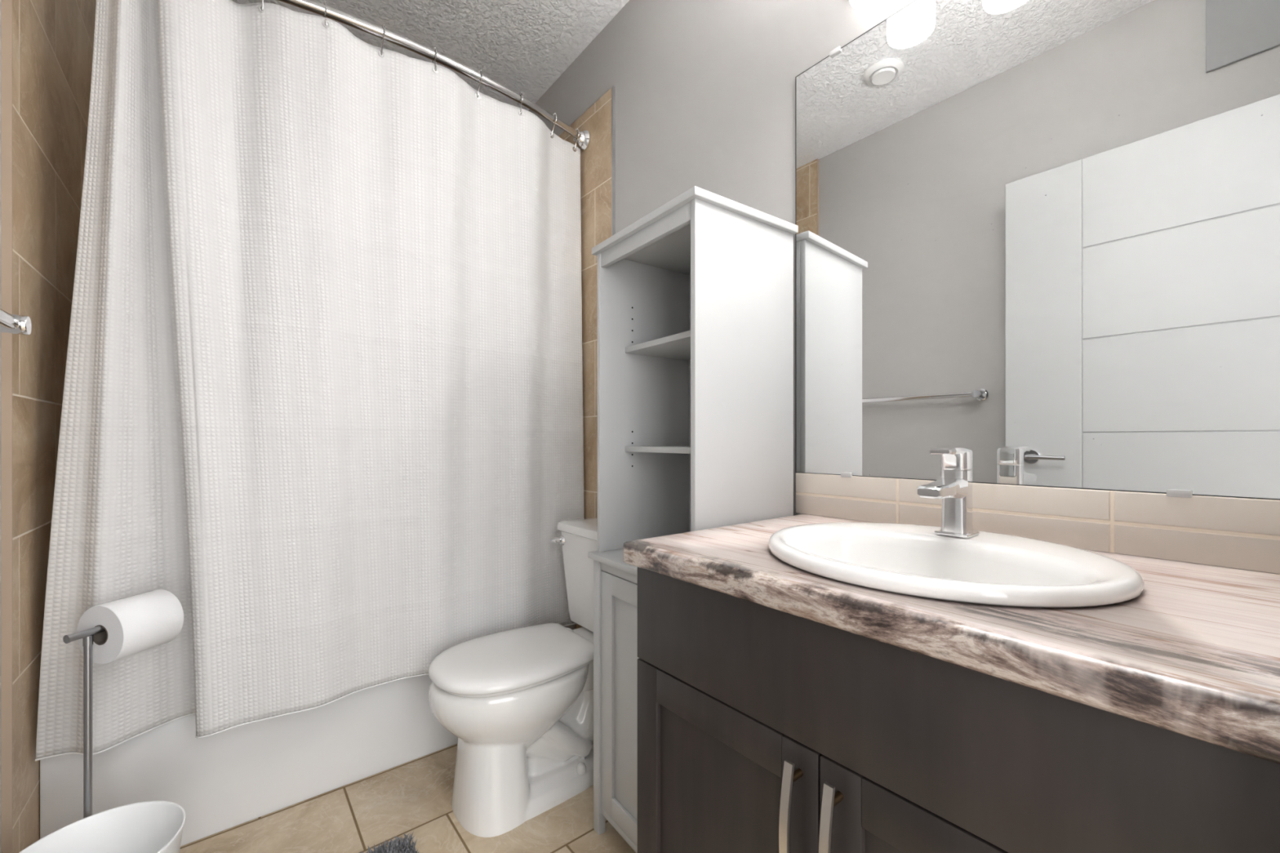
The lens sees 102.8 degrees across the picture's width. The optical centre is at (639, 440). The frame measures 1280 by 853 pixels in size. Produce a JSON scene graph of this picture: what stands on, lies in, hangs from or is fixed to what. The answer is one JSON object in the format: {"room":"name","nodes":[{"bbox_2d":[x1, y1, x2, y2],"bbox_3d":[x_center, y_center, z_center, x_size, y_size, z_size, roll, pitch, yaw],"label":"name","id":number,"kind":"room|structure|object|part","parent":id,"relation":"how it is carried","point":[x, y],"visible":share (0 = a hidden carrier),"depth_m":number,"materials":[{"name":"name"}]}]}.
{"room":"bathroom","nodes":[
{"label":"bathroom","id":0,"kind":"room"},
{"bbox_2d":[0,0,96,852],"bbox_3d":[-1.145,-0.269,0.766,0.114,2.752,2.890,0,0,-39],"label":"wall","id":1,"kind":"structure","parent":0,"point":[46,46],"depth_m":1.17,"materials":[{"name":"brown tile"}]},
{"bbox_3d":[-1.329,-0.269,1.073,0.014,2.752,0.004,0,0,-39],"label":"edge trim","id":2,"kind":"part","parent":1,"relation":"part of","materials":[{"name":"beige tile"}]},
{"bbox_2d":[0,308,31,334],"bbox_3d":[-0.964,-0.210,0.678,0.085,0.054,0.644,0,0,-39],"label":"towel bar","id":3,"kind":"object","parent":1,"relation":"attached to","point":[9,323],"visible":1,"depth_m":0.91,"materials":[{"name":"silver metal"}]},
{"bbox_2d":[278,0,591,151],"bbox_3d":[-0.807,-1.240,1.634,1.514,0.082,0.186,0,0,-36],"label":"shower curtain rod","id":4,"kind":"object","parent":1,"relation":"attached to","point":[583,142],"visible":0.97,"depth_m":1.63,"materials":[{"name":"silver metal"}]},
{"bbox_2d":[261,0,263,10],"bbox_3d":[-1.036,-1.223,1.403,0.008,0.082,0.042,0,0,-39],"label":"curtain hook","id":5,"kind":"object","parent":4,"relation":"hanging from","point":[262,6],"visible":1,"depth_m":1.40,"materials":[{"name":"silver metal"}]},
{"bbox_2d":[323,0,327,25],"bbox_3d":[-0.906,-1.223,1.472,0.008,0.082,0.048,0,0,-39],"label":"curtain hook","id":6,"kind":"object","parent":4,"relation":"hanging from","point":[325,2],"visible":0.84,"depth_m":1.46,"materials":[{"name":"silver metal"}]},
{"bbox_2d":[381,23,385,55],"bbox_3d":[-0.783,-1.223,1.558,0.008,0.082,0.046,0,0,-39],"label":"curtain hook","id":7,"kind":"object","parent":4,"relation":"hanging from","point":[383,24],"visible":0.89,"depth_m":1.55,"materials":[{"name":"silver metal"}]},
{"bbox_2d":[431,46,436,71],"bbox_3d":[-0.662,-1.223,1.647,0.008,0.082,0.042,0,0,-39],"label":"curtain hook","id":8,"kind":"object","parent":4,"relation":"hanging from","point":[434,47],"visible":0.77,"depth_m":1.64,"materials":[{"name":"silver metal"}]},
{"bbox_2d":[476,69,482,97],"bbox_3d":[-0.549,-1.223,1.750,0.008,0.082,0.049,0,0,-39],"label":"curtain hook","id":9,"kind":"object","parent":4,"relation":"hanging from","point":[480,70],"visible":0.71,"depth_m":1.74,"materials":[{"name":"silver metal"}]},
{"bbox_2d":[517,92,523,114],"bbox_3d":[-0.435,-1.223,1.859,0.008,0.082,0.042,0,0,-39],"label":"curtain hook","id":10,"kind":"object","parent":4,"relation":"hanging from","point":[520,93],"visible":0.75,"depth_m":1.85,"materials":[{"name":"silver metal"}]},
{"bbox_2d":[551,112,556,136],"bbox_3d":[-0.334,-1.223,1.979,0.008,0.082,0.048,0,0,-39],"label":"curtain hook","id":11,"kind":"object","parent":4,"relation":"hanging from","point":[554,113],"visible":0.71,"depth_m":1.97,"materials":[{"name":"silver metal"}]},
{"bbox_2d":[35,0,584,760],"bbox_3d":[-0.792,-0.222,1.620,1.492,1.970,0.158,0,0,-36],"label":"shower curtain","id":12,"kind":"object","parent":11,"relation":"hanging from","point":[322,394],"visible":0.91,"depth_m":1.43,"materials":[{"name":"white fabric"}]},
{"bbox_2d":[573,128,579,150],"bbox_3d":[-0.258,-1.223,2.074,0.008,0.082,0.043,0,0,-39],"label":"curtain hook","id":13,"kind":"object","parent":4,"relation":"hanging from","point":[577,129],"visible":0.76,"depth_m":2.07,"materials":[{"name":"silver metal"}]},
{"bbox_2d":[179,743,635,852],"bbox_3d":[-0.151,1.137,0.585,3.100,0.060,4.420,0,0,-39],"label":"floor","id":14,"kind":"structure","parent":0,"point":[415,795],"depth_m":1.47,"materials":[{"name":"tile"}]},
{"bbox_2d":[62,626,105,818],"bbox_3d":[-1.174,0.753,1.126,0.110,0.709,0.200,0,0,-9],"label":"toilet paper stand","id":15,"kind":"object","parent":14,"relation":"on","point":[86,635],"visible":0.81,"depth_m":1.08,"materials":[{"name":"silver metal"}]},
{"bbox_2d":[77,589,183,664],"bbox_3d":[-1.153,0.419,1.162,0.128,0.128,0.124,0,0,10],"label":"toilet paper roll","id":16,"kind":"object","parent":15,"relation":"on","point":[134,624],"visible":0.94,"depth_m":1.12,"materials":[{"name":"white paper"}]},
{"bbox_2d":[19,800,186,852],"bbox_3d":[-1.051,0.946,0.982,0.268,0.319,0.268,0,0,-39],"label":"waste bin","id":17,"kind":"object","parent":14,"relation":"on","point":[153,826],"visible":1,"depth_m":1.09,"materials":[{"name":"white plastic"}]},
{"bbox_2d":[40,624,574,846],"bbox_3d":[-1.106,0.908,2.008,1.508,0.398,0.780,0,0,-39],"label":"bathtub","id":18,"kind":"object","parent":14,"relation":"on","point":[233,777],"visible":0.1,"depth_m":1.48,"materials":[{"name":"white ceramic"}]},
{"bbox_2d":[360,831,420,852],"bbox_3d":[-0.626,1.091,1.070,0.440,0.031,0.582,0,0,-39],"label":"bath mat","id":19,"kind":"object","parent":14,"relation":"on","point":[397,846],"visible":1,"depth_m":1.37,"materials":[{"name":"grey fabric"}]},
{"bbox_2d":[428,516,597,837],"bbox_3d":[-0.319,0.708,1.671,0.707,0.815,0.428,0,0,-39],"label":"toilet","id":20,"kind":"object","parent":14,"relation":"on","point":[517,703],"visible":0.81,"depth_m":1.51,"materials":[{"name":"white ceramic"}]},
{"bbox_3d":[-0.398,0.670,1.607,0.493,0.038,0.382,0,0,-39],"label":"lid","id":21,"kind":"part","parent":20,"relation":"part of","materials":[{"name":"white plastic"}]},
{"bbox_3d":[-0.398,0.699,1.607,0.455,0.016,0.344,0,0,-39],"label":"seat","id":22,"kind":"part","parent":20,"relation":"part of","materials":[{"name":"white plastic"}]},
{"bbox_3d":[-0.304,0.372,1.911,0.066,0.038,0.030,0,0,14],"label":"flush lever","id":23,"kind":"part","parent":20,"relation":"part of","materials":[{"name":"silver metal"}]},
{"bbox_3d":[-0.119,0.319,1.832,0.194,0.038,0.428,0,0,-39],"label":"tank lid","id":24,"kind":"part","parent":20,"relation":"part of","materials":[{"name":"white ceramic"}]},
{"bbox_3d":[-0.115,0.511,1.836,0.179,0.344,0.406,0,0,-39],"label":"tank","id":25,"kind":"part","parent":20,"relation":"part of","materials":[{"name":"white ceramic"}]},
{"bbox_2d":[587,186,798,852],"bbox_3d":[0.128,0.278,1.385,0.368,1.659,0.444,0,0,-36],"label":"storage cabinet","id":26,"kind":"object","parent":14,"relation":"on","point":[695,294],"visible":0.61,"depth_m":1.32,"materials":[{"name":"grey paint"}]},
{"bbox_3d":[0.132,0.721,1.388,0.350,0.772,0.420,0,0,-36],"label":"frame","id":27,"kind":"part","parent":26,"relation":"part of","materials":[{"name":"grey paint"}]},
{"bbox_3d":[0.001,0.697,1.295,0.016,0.662,0.355,0,0,-36],"label":"door","id":28,"kind":"part","parent":26,"relation":"part of","materials":[{"name":"grey paint"}]},
{"bbox_3d":[0.004,0.697,1.297,0.005,0.562,0.255,0,0,-36],"label":"door panel","id":29,"kind":"part","parent":26,"relation":"part of","materials":[{"name":"grey paint"}]},
{"bbox_3d":[0.019,-0.108,1.556,0.338,0.850,0.017,0,0,-36],"label":"panel","id":30,"kind":"part","parent":26,"relation":"part of","materials":[{"name":"grey paint"}]},
{"bbox_3d":[0.008,-0.513,1.300,0.016,0.040,0.388,0,0,-36],"label":"rail","id":31,"kind":"part","parent":26,"relation":"part of","materials":[{"name":"grey paint"}]},
{"bbox_2d":[625,445,690,453],"bbox_3d":[0.168,0.025,1.415,0.246,0.016,0.387,0,0,-36],"label":"shelf","id":32,"kind":"object","parent":26,"relation":"attached to","point":[628,449],"depth_m":1.40,"materials":[{"name":"grey paint"}]},
{"bbox_2d":[625,330,690,360],"bbox_3d":[0.168,-0.265,1.415,0.246,0.016,0.387,0,0,-36],"label":"shelf","id":33,"kind":"object","parent":26,"relation":"attached to","point":[677,347],"depth_m":1.46,"materials":[{"name":"grey paint"}]},
{"bbox_3d":[0.272,-0.108,1.488,0.006,0.850,0.388,0,0,-36],"label":"panel","id":34,"kind":"part","parent":26,"relation":"part of","materials":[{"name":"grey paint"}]},
{"bbox_3d":[0.254,-0.108,1.228,0.338,0.850,0.016,0,0,-36],"label":"panel","id":35,"kind":"part","parent":26,"relation":"part of","materials":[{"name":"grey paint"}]},
{"bbox_2d":[637,567,1279,852],"bbox_3d":[0.444,0.669,0.824,0.603,0.875,0.781,0,0,-39],"label":"vanity cabinet","id":36,"kind":"object","parent":14,"relation":"on","point":[762,729],"visible":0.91,"depth_m":0.61,"materials":[{"name":"brown wood"}]},
{"bbox_3d":[0.121,0.709,0.821,0.020,0.596,0.378,0,0,-39],"label":"door","id":37,"kind":"part","parent":36,"relation":"part of","materials":[{"name":"brown wood"}]},
{"bbox_3d":[0.192,0.519,0.670,0.017,0.190,0.012,0,0,-39],"label":"handle","id":38,"kind":"part","parent":36,"relation":"part of","materials":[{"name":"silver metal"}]},
{"bbox_3d":[0.205,0.447,0.680,0.029,0.010,0.010,0,0,-39],"label":"handle post","id":39,"kind":"part","parent":36,"relation":"part of","materials":[{"name":"brown metal"}]},
{"bbox_3d":[0.228,0.519,0.625,0.017,0.190,0.012,0,0,-39],"label":"handle","id":40,"kind":"part","parent":36,"relation":"part of","materials":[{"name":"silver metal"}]},
{"bbox_3d":[0.241,0.447,0.635,0.029,0.010,0.010,0,0,-39],"label":"handle post","id":41,"kind":"part","parent":36,"relation":"part of","materials":[{"name":"brown metal"}]},
{"bbox_3d":[0.367,0.709,0.517,0.020,0.596,0.398,0,0,-39],"label":"door","id":42,"kind":"part","parent":36,"relation":"part of","materials":[{"name":"brown wood"}]},
{"bbox_2d":[622,514,1279,764],"bbox_3d":[0.444,0.211,0.839,0.590,0.042,0.804,0,0,-39],"label":"countertop","id":43,"kind":"structure","parent":36,"relation":"on","point":[1196,655],"depth_m":0.53,"materials":[{"name":"stone"}]},
{"bbox_2d":[917,447,979,538],"bbox_3d":[0.531,0.090,0.886,0.151,0.156,0.054,0,0,-39],"label":"sink faucet","id":44,"kind":"object","parent":43,"relation":"on","point":[954,487],"visible":1,"depth_m":0.89,"materials":[{"name":"silver metal"}]},
{"bbox_3d":[0.516,0.083,0.873,0.112,0.037,0.041,0,0,-39],"label":"spout","id":45,"kind":"part","parent":44,"relation":"part of","materials":[{"name":"silver metal"}]},
{"bbox_3d":[0.546,0.032,0.898,0.098,0.039,0.042,0,0,-39],"label":"lever handle","id":46,"kind":"part","parent":44,"relation":"part of","materials":[{"name":"silver metal"}]},
{"bbox_3d":[0.566,0.165,0.914,0.060,0.006,0.054,0,0,-39],"label":"plate","id":47,"kind":"part","parent":44,"relation":"part of","materials":[{"name":"silver metal"}]},
{"bbox_2d":[768,522,1144,608],"bbox_3d":[0.455,0.232,0.815,0.462,0.130,0.498,0,0,-39],"label":"oval sink","id":48,"kind":"object","parent":43,"relation":"in","point":[987,568],"visible":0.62,"depth_m":0.78,"materials":[{"name":"white ceramic"}]},
{"bbox_2d":[231,0,629,111],"bbox_3d":[-0.151,-1.675,0.585,3.100,0.060,4.420,0,0,-39],"label":"ceiling","id":49,"kind":"structure","parent":0,"point":[524,46],"depth_m":2.05,"materials":[{"name":"white paint"}]},
{"bbox_2d":[528,0,915,629],"bbox_3d":[0.117,-0.269,1.785,0.114,2.752,2.890,0,0,-39],"label":"wall","id":50,"kind":"structure","parent":0,"point":[673,97],"depth_m":1.67,"materials":[{"name":"grey paint"}]},
{"bbox_3d":[-0.434,-0.131,2.388,0.014,2.476,1.060,0,0,-39],"label":"edge trim","id":51,"kind":"part","parent":50,"relation":"part of","materials":[{"name":"beige tile"}]},
{"bbox_2d":[848,0,890,11],"bbox_3d":[0.611,-1.069,0.941,0.205,0.219,0.585,0,0,-39],"label":"vanity light","id":52,"kind":"object","parent":50,"relation":"attached to","point":[860,5],"visible":1,"depth_m":1.13,"materials":[{"name":"white glass"}]},
{"bbox_2d":[851,0,887,8],"bbox_3d":[0.501,-0.961,1.093,0.091,0.001,0.091,0,0,-39],"label":"diffuser","id":53,"kind":"object","parent":52,"relation":"attached to","point":[862,4],"depth_m":1.12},
{"bbox_2d":[795,0,1279,500],"bbox_3d":[0.666,-0.436,1.028,0.012,1.050,0.816,0,0,-39],"label":"wall mirror","id":54,"kind":"object","parent":50,"relation":"attached to","point":[1038,239],"visible":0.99,"depth_m":0.93,"materials":[{"name":"clear glass"}]},
{"bbox_2d":[795,472,1279,573],"bbox_3d":[0.668,0.137,1.027,0.010,0.104,0.815,0,0,-39],"label":"backsplash","id":55,"kind":"structure","parent":50,"relation":"attached to","point":[1230,532],"depth_m":0.88,"materials":[{"name":"beige tile"}]}
]}

